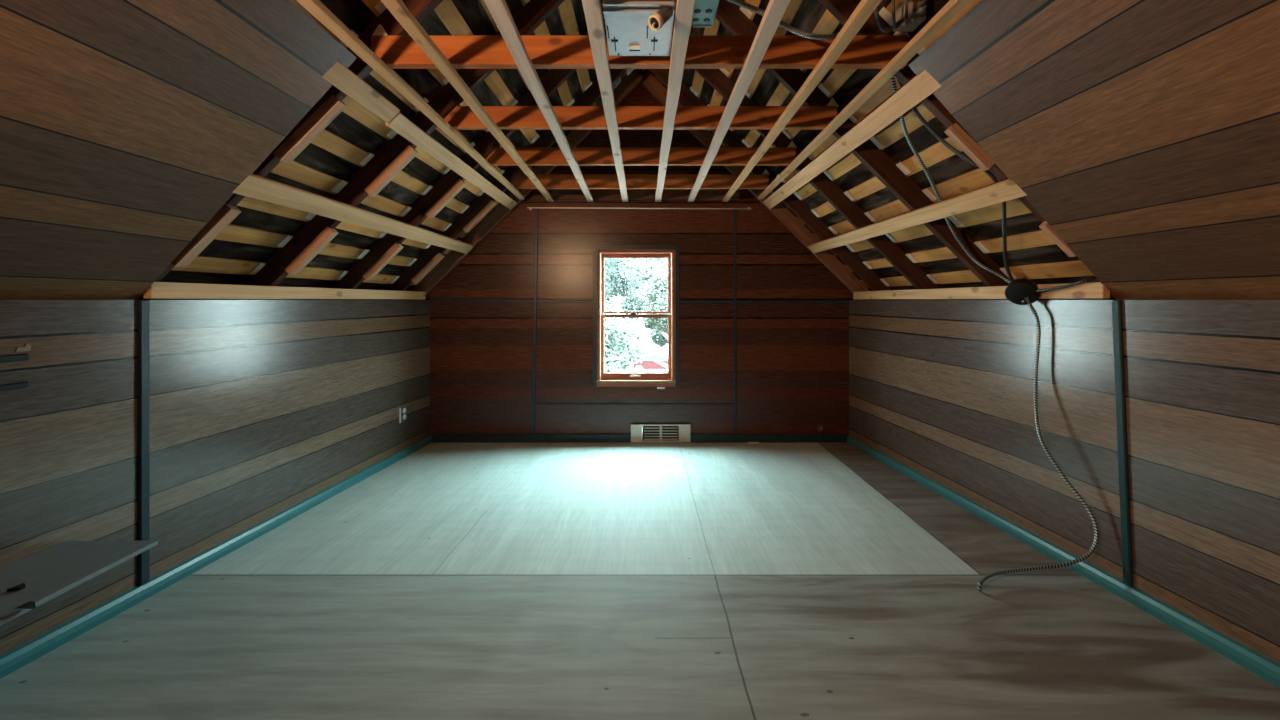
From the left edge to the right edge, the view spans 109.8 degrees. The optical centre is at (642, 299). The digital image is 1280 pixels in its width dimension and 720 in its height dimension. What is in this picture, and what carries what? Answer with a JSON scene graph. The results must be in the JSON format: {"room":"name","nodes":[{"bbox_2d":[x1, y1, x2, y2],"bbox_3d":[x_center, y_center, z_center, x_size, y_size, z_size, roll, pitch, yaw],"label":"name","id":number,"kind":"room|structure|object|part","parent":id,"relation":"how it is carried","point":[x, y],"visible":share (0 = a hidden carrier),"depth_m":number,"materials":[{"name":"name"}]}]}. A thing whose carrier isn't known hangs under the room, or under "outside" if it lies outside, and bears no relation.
{"room":"attic","nodes":[
{"label":"attic","id":0,"kind":"room"},
{"bbox_2d":[0,0,356,299],"bbox_3d":[-1.526,-0.443,-0.476,0.928,0.914,4.448,0,0,0],"label":"wall","id":1,"kind":"structure","parent":0,"point":[126,126],"depth_m":1.32,"materials":[{"name":"brown wood"}]},
{"bbox_2d":[232,174,473,253],"bbox_3d":[-1.529,-0.446,2.833,0.079,0.080,2.264,0,0,0],"label":"strip","id":2,"kind":"object","parent":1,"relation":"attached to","point":[253,186],"visible":0.95,"depth_m":2.21,"materials":[{"name":"brown wood"}]},
{"bbox_2d":[322,62,399,122],"bbox_3d":[-1.137,-0.838,1.833,0.069,0.070,0.425,0,0,0],"label":"strip","id":3,"kind":"object","parent":1,"relation":"attached to","point":[345,80],"visible":0.92,"depth_m":1.80,"materials":[{"name":"brown wood"}]},
{"bbox_2d":[0,300,429,655],"bbox_3d":[-2.079,0.720,0.729,0.324,1.440,6.858,0,0,0],"label":"wall","id":4,"kind":"structure","parent":0,"point":[259,408],"depth_m":1.89,"materials":[{"name":"wood"}]},
{"bbox_2d":[0,353,28,362],"bbox_3d":[-1.909,0.177,0.968,0.016,0.022,0.855,0,0,0],"label":"cleat","id":5,"kind":"object","parent":4,"relation":"attached to","point":[25,356],"visible":1,"depth_m":1.36,"materials":[{"name":"black plastic"}]},
{"bbox_2d":[0,382,28,390],"bbox_3d":[-1.909,0.263,0.968,0.016,0.019,0.855,0,0,0],"label":"cleat","id":6,"kind":"object","parent":4,"relation":"attached to","point":[10,386],"visible":1,"depth_m":1.36,"materials":[{"name":"black plastic"}]},
{"bbox_2d":[0,541,157,625],"bbox_3d":[-1.750,0.800,0.840,0.333,0.030,1.320,0,0,0],"label":"wall shelf","id":7,"kind":"object","parent":4,"relation":"attached to","point":[30,582],"visible":1,"depth_m":1.34,"materials":[{"name":"grey paint"}]},
{"bbox_2d":[138,300,149,585],"bbox_3d":[-1.912,0.543,1.723,0.014,1.086,0.035,0,0,0],"label":"trim","id":8,"kind":"structure","parent":4,"relation":"attached to","point":[143,305],"depth_m":1.72,"materials":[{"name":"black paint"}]},
{"bbox_2d":[0,436,431,678],"bbox_3d":[-1.904,1.050,0.675,0.026,0.456,6.750,0,0,0],"label":"baseboard","id":9,"kind":"structure","parent":4,"relation":"attached to","point":[24,654],"depth_m":1.78,"materials":[{"name":"teal paint"}]},
{"bbox_2d":[144,282,424,298],"bbox_3d":[-1.931,-0.039,2.858,0.031,0.068,2.213,0,0,0],"label":"plate","id":10,"kind":"object","parent":4,"relation":"on","point":[157,290],"visible":0.97,"depth_m":2.24,"materials":[{"name":"brown wood"}]},
{"bbox_2d":[138,0,442,299],"bbox_3d":[-1.056,-1.020,1.783,2.112,2.095,0.047,0,0,0],"label":"rafter","id":11,"kind":"object","parent":4,"relation":"on","point":[330,105],"visible":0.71,"depth_m":1.76,"materials":[{"name":"brown wood"}]},
{"bbox_2d":[371,24,909,68],"bbox_3d":[-0.009,-0.988,1.752,2.079,0.158,0.038,0,0,0],"label":"joist","id":12,"kind":"object","parent":11,"relation":"attached to","point":[396,51],"visible":0.72,"depth_m":1.73,"materials":[{"name":"brown wood"}]},
{"bbox_2d":[655,0,694,201],"bbox_3d":[0.129,-0.894,2.061,0.057,0.026,3.961,0,0,0],"label":"strip","id":13,"kind":"object","parent":12,"relation":"attached to","point":[684,8],"visible":1,"depth_m":1.78,"materials":[{"name":"beige wood"}]},
{"bbox_2d":[399,405,406,422],"bbox_3d":[-1.909,0.909,3.589,0.015,0.117,0.103,0,0,0],"label":"wall outlet","id":14,"kind":"object","parent":4,"relation":"attached to","point":[403,410],"visible":1,"depth_m":3.57,"materials":[{"name":"white plastic"}]},
{"bbox_2d":[243,0,564,299],"bbox_3d":[-1.056,-1.020,2.358,2.112,2.095,0.047,0,0,0],"label":"rafter","id":15,"kind":"object","parent":4,"relation":"on","point":[397,152],"visible":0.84,"depth_m":2.34,"materials":[{"name":"brown wood"}]},
{"bbox_2d":[444,98,837,129],"bbox_3d":[-0.009,-0.988,2.384,2.079,0.158,0.038,0,0,0],"label":"joist","id":16,"kind":"object","parent":15,"relation":"attached to","point":[460,117],"visible":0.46,"depth_m":2.37,"materials":[{"name":"brown wood"}]},
{"bbox_2d":[296,0,523,198],"bbox_3d":[-1.015,-0.895,2.013,0.050,0.026,3.865,0,0,-1],"label":"strip","id":17,"kind":"object","parent":16,"relation":"attached to","point":[316,8],"visible":1,"depth_m":1.78,"materials":[{"name":"brown wood"}]},
{"bbox_2d":[381,0,552,201],"bbox_3d":[-0.771,-0.895,2.062,0.051,0.026,3.962,0,0,-2],"label":"strip","id":18,"kind":"object","parent":16,"relation":"attached to","point":[398,9],"visible":1,"depth_m":1.78,"materials":[{"name":"brown wood"}]},
{"bbox_2d":[484,0,593,201],"bbox_3d":[-0.452,-0.895,2.061,0.058,0.026,3.961,0,0,0],"label":"strip","id":19,"kind":"object","parent":16,"relation":"attached to","point":[499,10],"visible":1,"depth_m":1.78,"materials":[{"name":"beige wood"}]},
{"bbox_2d":[582,0,627,201],"bbox_3d":[-0.156,-0.894,2.061,0.056,0.026,3.961,0,0,0],"label":"strip","id":20,"kind":"object","parent":16,"relation":"attached to","point":[592,8],"visible":1,"depth_m":1.78,"materials":[{"name":"beige wood"}]},
{"bbox_2d":[602,0,674,55],"bbox_3d":[-0.038,-0.914,1.510,0.274,0.189,0.329,0,0,0],"label":"housing","id":21,"kind":"object","parent":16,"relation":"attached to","point":[633,27],"visible":0.98,"depth_m":1.49,"materials":[{"name":"grey metal"}]},
{"bbox_2d":[688,0,789,201],"bbox_3d":[0.414,-0.894,2.061,0.056,0.026,3.961,0,0,0],"label":"strip","id":22,"kind":"object","parent":16,"relation":"attached to","point":[775,10],"visible":1,"depth_m":1.78,"materials":[{"name":"beige wood"}]},
{"bbox_2d":[726,0,837,39],"bbox_3d":[0.532,-1.000,1.599,0.568,0.114,0.064,0,0,-9],"label":"conduit","id":23,"kind":"object","parent":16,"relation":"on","point":[741,3],"visible":0.59,"depth_m":1.61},
{"bbox_2d":[691,0,718,26],"bbox_3d":[0.203,-1.012,1.493,0.090,0.099,0.192,0,0,0],"label":"junction box","id":24,"kind":"object","parent":23,"relation":"attached to","point":[704,13],"visible":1,"depth_m":1.52,"materials":[{"name":"metal"}]},
{"bbox_2d":[723,0,881,201],"bbox_3d":[0.698,-0.895,2.061,0.050,0.026,3.962,0,0,1],"label":"strip","id":25,"kind":"object","parent":16,"relation":"attached to","point":[865,8],"visible":1,"depth_m":1.78,"materials":[{"name":"brown wood"}]},
{"bbox_2d":[758,0,971,198],"bbox_3d":[0.971,-0.895,2.013,0.051,0.026,3.866,0,0,2],"label":"strip","id":26,"kind":"object","parent":16,"relation":"attached to","point":[952,8],"visible":1,"depth_m":1.78,"materials":[{"name":"brown wood"}]},
{"bbox_2d":[330,16,605,299],"bbox_3d":[-1.056,-1.020,3.006,2.112,2.095,0.047,0,0,0],"label":"rafter","id":27,"kind":"object","parent":4,"relation":"on","point":[450,184],"visible":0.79,"depth_m":2.98,"materials":[{"name":"brown wood"}]},
{"bbox_2d":[486,141,796,165],"bbox_3d":[-0.009,-0.988,3.028,2.079,0.158,0.038,0,0,0],"label":"joist","id":28,"kind":"object","parent":27,"relation":"attached to","point":[532,156],"visible":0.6,"depth_m":3.01,"materials":[{"name":"brown wood"}]},
{"bbox_2d":[385,69,627,299],"bbox_3d":[-1.056,-1.020,3.634,2.112,2.095,0.047,0,0,0],"label":"rafter","id":29,"kind":"object","parent":4,"relation":"on","point":[482,205],"visible":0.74,"depth_m":3.61,"materials":[{"name":"brown wood"}]},
{"bbox_3d":[-1.056,-1.020,1.114,2.871,0.108,0.040,-45,0,0],"label":"rafter","id":30,"kind":"object","parent":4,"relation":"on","visible":0},
{"bbox_2d":[172,256,416,284],"bbox_3d":[-1.991,-0.162,0.689,0.081,0.070,6.705,0,0,0],"label":"roof slat","id":31,"kind":"object","parent":30,"relation":"attached to","point":[200,263],"visible":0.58,"depth_m":2.27,"materials":[{"name":"beige wood"}]},
{"bbox_2d":[215,224,416,266],"bbox_3d":[-1.851,-0.302,0.689,0.082,0.073,6.705,0,0,0],"label":"roof slat","id":32,"kind":"object","parent":30,"relation":"attached to","point":[234,233],"visible":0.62,"depth_m":2.27,"materials":[{"name":"beige wood"}]},
{"bbox_2d":[237,196,450,253],"bbox_3d":[-1.712,-0.443,0.689,0.083,0.075,6.705,0,0,0],"label":"roof slat","id":33,"kind":"object","parent":30,"relation":"attached to","point":[247,202],"visible":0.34,"depth_m":2.26,"materials":[{"name":"beige wood"}]},
{"bbox_2d":[271,160,470,237],"bbox_3d":[-1.570,-0.583,0.689,0.082,0.072,6.705,0,0,0],"label":"roof slat","id":34,"kind":"object","parent":30,"relation":"attached to","point":[296,171],"visible":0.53,"depth_m":2.28,"materials":[{"name":"beige wood"}]},
{"bbox_2d":[311,129,485,222],"bbox_3d":[-1.429,-0.724,0.689,0.080,0.069,6.705,0,0,0],"label":"roof slat","id":35,"kind":"object","parent":30,"relation":"attached to","point":[326,139],"visible":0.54,"depth_m":2.27,"materials":[{"name":"beige wood"}]},
{"bbox_2d":[290,0,513,185],"bbox_3d":[-1.148,-1.004,0.689,0.080,0.068,6.705,0,0,0],"label":"roof slat","id":36,"kind":"object","parent":30,"relation":"attached to","point":[373,72],"visible":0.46,"depth_m":2.09,"materials":[{"name":"beige wood"}]},
{"bbox_2d":[342,95,499,206],"bbox_3d":[-1.289,-0.864,0.689,0.080,0.070,6.705,0,0,0],"label":"roof slat","id":37,"kind":"object","parent":30,"relation":"attached to","point":[353,109],"visible":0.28,"depth_m":2.23,"materials":[{"name":"beige wood"}]},
{"bbox_2d":[362,0,532,173],"bbox_3d":[-1.009,-1.145,0.689,0.081,0.072,6.705,0,0,0],"label":"roof slat","id":38,"kind":"object","parent":30,"relation":"attached to","point":[377,7],"visible":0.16,"depth_m":1.76,"materials":[{"name":"brown wood"}]},
{"bbox_2d":[479,0,529,89],"bbox_3d":[-0.727,-1.425,0.689,0.079,0.069,6.705,0,0,0],"label":"roof slat","id":39,"kind":"object","parent":30,"relation":"attached to","point":[482,2],"visible":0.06,"depth_m":2.23,"materials":[{"name":"brown wood"}]},
{"bbox_2d":[521,0,574,105],"bbox_3d":[-0.588,-1.566,0.689,0.082,0.071,6.705,0,0,0],"label":"roof slat","id":40,"kind":"object","parent":30,"relation":"attached to","point":[564,92],"visible":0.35,"depth_m":3.30,"materials":[{"name":"brown wood"}]},
{"bbox_2d":[558,0,595,105],"bbox_3d":[-0.448,-1.706,0.689,0.083,0.075,6.705,0,0,0],"label":"roof slat","id":41,"kind":"object","parent":30,"relation":"attached to","point":[566,11],"visible":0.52,"depth_m":2.79,"materials":[{"name":"brown wood"}]},
{"bbox_2d":[620,71,626,81],"bbox_3d":[-0.165,-1.987,0.689,0.079,0.068,6.705,0,0,0],"label":"roof slat","id":42,"kind":"object","parent":30,"relation":"attached to","point":[624,75],"visible":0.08,"depth_m":3.99,"materials":[{"name":"brown wood"}]},
{"bbox_2d":[141,0,1115,299],"bbox_3d":[-0.022,-1.096,0.702,4.482,2.246,6.912,0,0,0],"label":"ceiling","id":43,"kind":"structure","parent":0,"point":[354,14],"depth_m":2.33,"materials":[{"name":"brown wood"}]},
{"bbox_2d":[434,0,539,143],"bbox_3d":[-0.869,-1.285,0.689,0.082,0.074,6.705,0,0,0],"label":"roof slat","id":44,"kind":"object","parent":43,"relation":"attached to","point":[446,10],"visible":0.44,"depth_m":2.19,"materials":[{"name":"brown wood"}]},
{"bbox_2d":[0,443,1279,719],"bbox_3d":[-0.032,1.136,0.729,4.311,0.513,6.858,0,0,0],"label":"floor","id":45,"kind":"structure","parent":0,"point":[451,581],"depth_m":1.64,"materials":[{"name":"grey wood"}]},
{"bbox_2d":[977,297,1098,590],"bbox_3d":[1.642,0.561,1.836,0.622,1.158,0.275,0,0,-36],"label":"conduit","id":46,"kind":"object","parent":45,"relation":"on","point":[1090,552],"visible":1,"depth_m":1.86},
{"bbox_2d":[403,69,877,435],"bbox_3d":[-0.022,-0.396,4.095,4.365,3.492,0.090,0,0,0],"label":"wall","id":47,"kind":"structure","parent":0,"point":[792,358],"depth_m":4.05,"materials":[{"name":"brown wood"}]},
{"bbox_2d":[431,298,592,302],"bbox_3d":[-1.175,0.004,4.045,1.467,0.024,0.012,1,0,0],"label":"trim","id":48,"kind":"structure","parent":47,"relation":"attached to","point":[442,299],"depth_m":4.04,"materials":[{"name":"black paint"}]},
{"bbox_2d":[411,69,642,299],"bbox_3d":[-1.043,-1.007,4.001,2.086,2.069,0.054,0,0,0],"label":"rafter","id":49,"kind":"object","parent":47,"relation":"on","point":[634,78],"visible":0.48,"depth_m":3.97,"materials":[{"name":"brown wood"}]},
{"bbox_2d":[385,112,516,209],"bbox_3d":[-1.145,-0.830,3.009,0.070,0.070,1.912,0,0,0],"label":"strip","id":50,"kind":"object","parent":49,"relation":"attached to","point":[400,124],"visible":0.97,"depth_m":2.57,"materials":[{"name":"brown wood"}]},
{"bbox_2d":[532,208,537,433],"bbox_3d":[-0.970,0.184,4.045,0.028,2.043,0.013,1,0,0],"label":"trim","id":51,"kind":"structure","parent":47,"relation":"attached to","point":[536,209],"depth_m":4.04,"materials":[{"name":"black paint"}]},
{"bbox_2d":[535,403,733,405],"bbox_3d":[-0.072,0.936,4.045,1.800,0.021,0.010,0,0,0],"label":"trim","id":52,"kind":"structure","parent":47,"relation":"attached to","point":[535,403],"depth_m":4.04,"materials":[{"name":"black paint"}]},
{"bbox_2d":[593,245,678,386],"bbox_3d":[-0.063,0.144,4.077,0.774,1.269,0.144,0,0,0],"label":"window","id":53,"kind":"structure","parent":47,"relation":"in","point":[600,379],"depth_m":4.03,"materials":[{"name":"brown wood"}]},
{"bbox_3d":[-0.062,0.425,4.075,0.636,0.590,0.022,0,0,0],"label":"sash","id":54,"kind":"part","parent":53,"relation":"part of","materials":[{"name":"brown wood"}]},
{"bbox_3d":[-0.062,-0.151,4.108,0.636,0.544,0.022,0,0,0],"label":"sash","id":55,"kind":"part","parent":53,"relation":"part of","materials":[{"name":"brown wood"}]},
{"bbox_2d":[432,434,846,442],"bbox_3d":[-0.032,1.241,4.039,3.717,0.078,0.022,0,0,0],"label":"baseboard","id":56,"kind":"structure","parent":47,"relation":"attached to","point":[436,438],"depth_m":4.03,"materials":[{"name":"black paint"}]},
{"bbox_2d":[527,207,751,209],"bbox_3d":[-0.032,-0.819,4.031,2.007,0.022,0.038,0,0,0],"label":"trim board","id":57,"kind":"object","parent":47,"relation":"attached to","point":[530,208],"visible":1,"depth_m":4.01,"materials":[{"name":"brown wood"}]},
{"bbox_3d":[-0.032,-0.819,4.019,2.007,0.010,0.010,0,0,0],"label":"rod","id":58,"kind":"part","parent":57,"relation":"part of","materials":[{"name":"brown wood"}]},
{"bbox_2d":[541,189,739,199],"bbox_3d":[-0.022,-0.954,4.036,1.773,0.108,0.027,0,0,0],"label":"board","id":59,"kind":"object","parent":47,"relation":"attached to","point":[556,194],"visible":0.56,"depth_m":4.02,"materials":[{"name":"brown wood"}]},
{"bbox_2d":[631,424,689,441],"bbox_3d":[0.158,1.190,4.026,0.531,0.158,0.049,0,0,0],"label":"air vent","id":60,"kind":"object","parent":47,"relation":"in","point":[639,432],"visible":1,"depth_m":4.01,"materials":[{"name":"metal"}]},
{"bbox_3d":[-0.008,1.192,4.007,0.013,0.135,0.011,0,0,0],"label":"damper lever","id":61,"kind":"part","parent":60,"relation":"part of","materials":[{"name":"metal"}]},
{"bbox_2d":[734,209,735,433],"bbox_3d":[0.828,0.194,4.045,0.023,2.025,0.013,0,0,0],"label":"trim","id":62,"kind":"structure","parent":47,"relation":"attached to","point":[734,209],"depth_m":4.04,"materials":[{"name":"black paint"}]},
{"bbox_2d":[679,300,847,302],"bbox_3d":[1.085,0.011,4.045,1.521,0.024,0.012,0,0,0],"label":"trim","id":63,"kind":"structure","parent":47,"relation":"attached to","point":[680,301],"depth_m":4.04,"materials":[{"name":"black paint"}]},
{"bbox_2d":[817,425,822,430],"bbox_3d":[1.593,1.152,4.045,0.057,0.057,0.007,0,0,0],"label":"grommet","id":64,"kind":"object","parent":47,"relation":"attached to","point":[819,427],"visible":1,"depth_m":4.04,"materials":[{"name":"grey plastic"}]},
{"bbox_2d":[849,300,1279,663],"bbox_3d":[2.016,0.720,0.729,0.324,1.440,6.858,0,0,0],"label":"wall","id":65,"kind":"structure","parent":0,"point":[943,389],"depth_m":1.80,"materials":[{"name":"wood"}]},
{"bbox_2d":[672,23,940,299],"bbox_3d":[1.033,-0.997,3.086,2.067,2.050,0.040,0,0,0],"label":"rafter","id":66,"kind":"object","parent":65,"relation":"on","point":[716,78],"visible":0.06,"depth_m":3.07,"materials":[{"name":"brown wood"}]},
{"bbox_2d":[853,286,1007,298],"bbox_3d":[1.867,-0.040,3.123,0.031,0.065,1.673,0,0,0],"label":"plate","id":67,"kind":"object","parent":65,"relation":"on","point":[993,292],"depth_m":2.80,"materials":[{"name":"brown wood"}]},
{"bbox_2d":[643,74,869,299],"bbox_3d":[1.020,-0.984,4.001,2.041,2.024,0.054,0,0,0],"label":"rafter","id":68,"kind":"object","parent":67,"relation":"on","point":[651,83],"visible":0.5,"depth_m":3.97,"materials":[{"name":"brown wood"}]},
{"bbox_2d":[649,69,891,299],"bbox_3d":[1.033,-0.997,3.686,2.067,2.050,0.040,0,0,0],"label":"rafter","id":69,"kind":"object","parent":67,"relation":"on","point":[687,97],"visible":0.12,"depth_m":3.67,"materials":[{"name":"brown wood"}]},
{"bbox_2d":[514,169,769,188],"bbox_3d":[-0.009,-0.988,3.672,2.079,0.158,0.038,0,0,0],"label":"joist","id":70,"kind":"object","parent":69,"relation":"attached to","point":[549,181],"visible":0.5,"depth_m":3.65,"materials":[{"name":"brown wood"}]},
{"bbox_2d":[715,0,1009,299],"bbox_3d":[1.033,-0.997,2.454,2.067,2.050,0.040,0,0,0],"label":"rafter","id":71,"kind":"object","parent":67,"relation":"on","point":[728,14],"visible":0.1,"depth_m":2.44,"materials":[{"name":"brown wood"}]},
{"bbox_2d":[818,0,1077,257],"bbox_3d":[1.033,-0.997,1.832,2.067,2.050,0.040,0,0,0],"label":"rafter","id":72,"kind":"object","parent":67,"relation":"on","point":[841,10],"visible":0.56,"depth_m":1.81,"materials":[{"name":"brown wood"}]},
{"bbox_2d":[847,436,1279,687],"bbox_3d":[1.841,1.050,0.675,0.026,0.456,6.750,0,0,0],"label":"baseboard","id":73,"kind":"structure","parent":65,"relation":"attached to","point":[1246,657],"depth_m":1.74,"materials":[{"name":"teal paint"}]},
{"bbox_2d":[1037,282,1109,298],"bbox_3d":[1.867,-0.039,1.949,0.031,0.067,0.326,0,0,0],"label":"plate","id":74,"kind":"object","parent":65,"relation":"on","point":[1095,290],"depth_m":1.92,"materials":[{"name":"brown wood"}]},
{"bbox_2d":[1004,279,1039,304],"bbox_3d":[1.793,-0.038,2.128,0.105,0.124,0.127,0,0,-41],"label":"electrical box","id":75,"kind":"object","parent":74,"relation":"attached to","point":[1017,289],"visible":0.97,"depth_m":2.11,"materials":[{"name":"black plastic"}]},
{"bbox_2d":[1036,276,1096,291],"bbox_3d":[1.828,-0.069,1.960,0.058,0.072,0.252,0,0,-19],"label":"conduit","id":76,"kind":"object","parent":75,"relation":"attached to","point":[1094,277],"visible":0.91,"depth_m":1.93,"materials":[{"name":"grey metal"}]},
{"bbox_2d":[1111,300,1132,586],"bbox_3d":[1.849,0.543,1.736,0.014,1.088,0.074,0,0,0],"label":"trim","id":77,"kind":"structure","parent":65,"relation":"attached to","point":[1125,517],"depth_m":1.73,"materials":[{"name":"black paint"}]},
{"bbox_2d":[908,0,1279,299],"bbox_3d":[1.481,-0.443,-0.438,0.928,0.914,4.524,0,0,0],"label":"wall","id":78,"kind":"structure","parent":0,"point":[1145,134],"depth_m":1.33,"materials":[{"name":"brown wood"}]},
{"bbox_2d":[763,70,940,208],"bbox_3d":[1.093,-0.837,2.823,0.077,0.077,2.284,0,0,0],"label":"strip","id":79,"kind":"object","parent":78,"relation":"attached to","point":[923,85],"visible":0.94,"depth_m":2.19,"materials":[{"name":"brown wood"}]},
{"bbox_2d":[808,179,1026,252],"bbox_3d":[1.484,-0.446,2.863,0.073,0.073,2.203,0,0,0],"label":"strip","id":80,"kind":"object","parent":78,"relation":"attached to","point":[1006,190],"visible":0.94,"depth_m":2.28,"materials":[{"name":"brown wood"}]},
{"bbox_2d":[891,75,1010,283],"bbox_3d":[1.378,-0.540,2.120,0.865,0.944,0.197,0,0,-22],"label":"conduit","id":81,"kind":"object","parent":80,"relation":"attached to","point":[894,86],"visible":0.68,"depth_m":2.18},
{"bbox_2d":[897,79,1013,281],"bbox_3d":[1.443,-0.539,1.948,0.838,0.914,0.178,0,0,-22],"label":"conduit","id":82,"kind":"object","parent":80,"relation":"attached to","point":[989,173],"visible":0.61,"depth_m":1.92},
{"label":"outside","id":83,"kind":"structure","parent":0,"visible":0},
{"bbox_2d":[623,328,667,372],"bbox_3d":[0.000,5.650,48.000,120.000,0.200,84.000,0,0,0],"label":"ground","id":84,"kind":"structure","parent":83,"point":[654,348],"depth_m":51.50,"materials":[{"name":"white snow"}]},
{"bbox_2d":[604,266,628,310],"bbox_3d":[-3.329,0.745,27.884,4.767,9.614,4.156,0,0,3],"label":"leafy tree","id":85,"kind":"object","parent":84,"relation":"on","point":[604,266],"visible":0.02,"depth_m":27.58,"materials":[{"name":"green plant"}]},
{"bbox_2d":[604,318,647,372],"bbox_3d":[-1.122,2.887,11.952,2.572,5.333,2.162,0,0,0],"label":"leafy tree","id":86,"kind":"object","parent":84,"relation":"on","point":[618,340],"visible":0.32,"depth_m":11.59,"materials":[{"name":"green plant"}]},
{"bbox_2d":[601,258,667,372],"bbox_3d":[-0.568,1.266,20.952,4.053,8.573,3.395,0,0,5],"label":"leafy tree","id":87,"kind":"object","parent":84,"relation":"on","point":[631,268],"visible":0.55,"depth_m":20.44,"materials":[{"name":"green plant"}]},
{"bbox_2d":[627,353,667,372],"bbox_3d":[0.977,4.838,34.500,4.330,1.416,1.860,0,0,0],"label":"parked car","id":88,"kind":"object","parent":84,"relation":"on","point":[647,363],"visible":0.38,"depth_m":33.65,"materials":[{"name":"red paint"}]},
{"bbox_2d":[640,261,670,372],"bbox_3d":[1.176,2.101,15.498,2.680,6.902,2.605,0,0,0],"label":"leafy tree","id":89,"kind":"object","parent":84,"relation":"on","point":[656,280],"visible":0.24,"depth_m":15.14,"materials":[{"name":"green plant"}]},
{"bbox_2d":[649,289,667,365],"bbox_3d":[1.613,2.368,18.377,2.804,6.369,2.405,0,0,0],"label":"leafy tree","id":90,"kind":"object","parent":84,"relation":"on","point":[658,339],"visible":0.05,"depth_m":18.40,"materials":[{"name":"green plant"}]},
{"bbox_3d":[1.033,-0.997,1.114,2.808,0.108,0.040,45,0,0],"label":"rafter","id":91,"kind":"object","parent":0,"visible":0},
{"bbox_2d":[690,18,719,97],"bbox_3d":[0.422,-1.687,0.689,0.082,0.073,6.705,0,0,0],"label":"roof slat","id":92,"kind":"object","parent":91,"relation":"attached to","point":[698,80],"visible":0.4,"depth_m":3.39,"materials":[{"name":"brown wood"}]},
{"bbox_2d":[708,0,760,130],"bbox_3d":[0.562,-1.546,0.689,0.080,0.070,6.705,0,0,0],"label":"roof slat","id":93,"kind":"object","parent":91,"relation":"attached to","point":[716,99],"visible":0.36,"depth_m":3.00,"materials":[{"name":"brown wood"}]},
{"bbox_2d":[722,0,802,145],"bbox_3d":[0.702,-1.406,0.689,0.080,0.070,6.705,0,0,0],"label":"roof slat","id":94,"kind":"object","parent":91,"relation":"attached to","point":[793,6],"visible":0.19,"depth_m":2.31,"materials":[{"name":"brown wood"}]},
{"bbox_2d":[742,10,839,146],"bbox_3d":[0.843,-1.266,0.689,0.080,0.069,6.705,0,0,0],"label":"roof slat","id":95,"kind":"object","parent":91,"relation":"attached to","point":[828,23],"visible":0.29,"depth_m":2.69,"materials":[{"name":"brown wood"}]},
{"bbox_2d":[751,0,920,173],"bbox_3d":[0.983,-1.125,0.689,0.080,0.069,6.705,0,0,0],"label":"roof slat","id":96,"kind":"object","parent":91,"relation":"attached to","point":[837,78],"visible":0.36,"depth_m":2.26,"materials":[{"name":"beige wood"}]},
{"bbox_2d":[874,0,927,32],"bbox_3d":[0.916,-1.036,1.623,0.258,0.142,0.140,0,0,0],"label":"wiring tangle","id":97,"kind":"object","parent":96,"relation":"attached to","point":[909,15],"visible":0.98,"depth_m":1.61,"materials":[{"name":"metal"}]},
{"bbox_2d":[781,104,934,208],"bbox_3d":[1.264,-0.844,0.689,0.080,0.068,6.705,0,0,0],"label":"roof slat","id":98,"kind":"object","parent":91,"relation":"attached to","point":[893,133],"visible":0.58,"depth_m":2.37,"materials":[{"name":"beige wood"}]},
{"bbox_2d":[771,0,980,192],"bbox_3d":[1.123,-0.985,0.689,0.080,0.069,6.705,0,0,0],"label":"roof slat","id":99,"kind":"object","parent":91,"relation":"attached to","point":[886,90],"visible":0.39,"depth_m":2.18,"materials":[{"name":"beige wood"}]},
{"bbox_2d":[797,137,962,224],"bbox_3d":[1.405,-0.704,0.689,0.082,0.073,6.705,0,0,0],"label":"roof slat","id":100,"kind":"object","parent":91,"relation":"attached to","point":[937,152],"visible":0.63,"depth_m":2.39,"materials":[{"name":"beige wood"}]},
{"bbox_2d":[812,168,999,240],"bbox_3d":[1.546,-0.564,0.689,0.084,0.077,6.705,0,0,0],"label":"roof slat","id":101,"kind":"object","parent":91,"relation":"attached to","point":[977,178],"visible":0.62,"depth_m":2.34,"materials":[{"name":"beige wood"}]},
{"bbox_2d":[829,198,1031,255],"bbox_3d":[1.686,-0.423,0.689,0.082,0.075,6.705,0,0,0],"label":"roof slat","id":102,"kind":"object","parent":91,"relation":"attached to","point":[1014,207],"visible":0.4,"depth_m":2.35,"materials":[{"name":"beige wood"}]},
{"bbox_2d":[845,230,1055,271],"bbox_3d":[1.825,-0.283,0.689,0.080,0.070,6.705,0,0,0],"label":"roof slat","id":103,"kind":"object","parent":91,"relation":"attached to","point":[1035,238],"visible":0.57,"depth_m":2.37,"materials":[{"name":"beige wood"}]},
{"bbox_2d":[860,260,1093,287],"bbox_3d":[1.967,-0.142,0.689,0.082,0.073,6.705,0,0,0],"label":"roof slat","id":104,"kind":"object","parent":91,"relation":"attached to","point":[1077,268],"visible":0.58,"depth_m":2.32,"materials":[{"name":"beige wood"}]}
]}

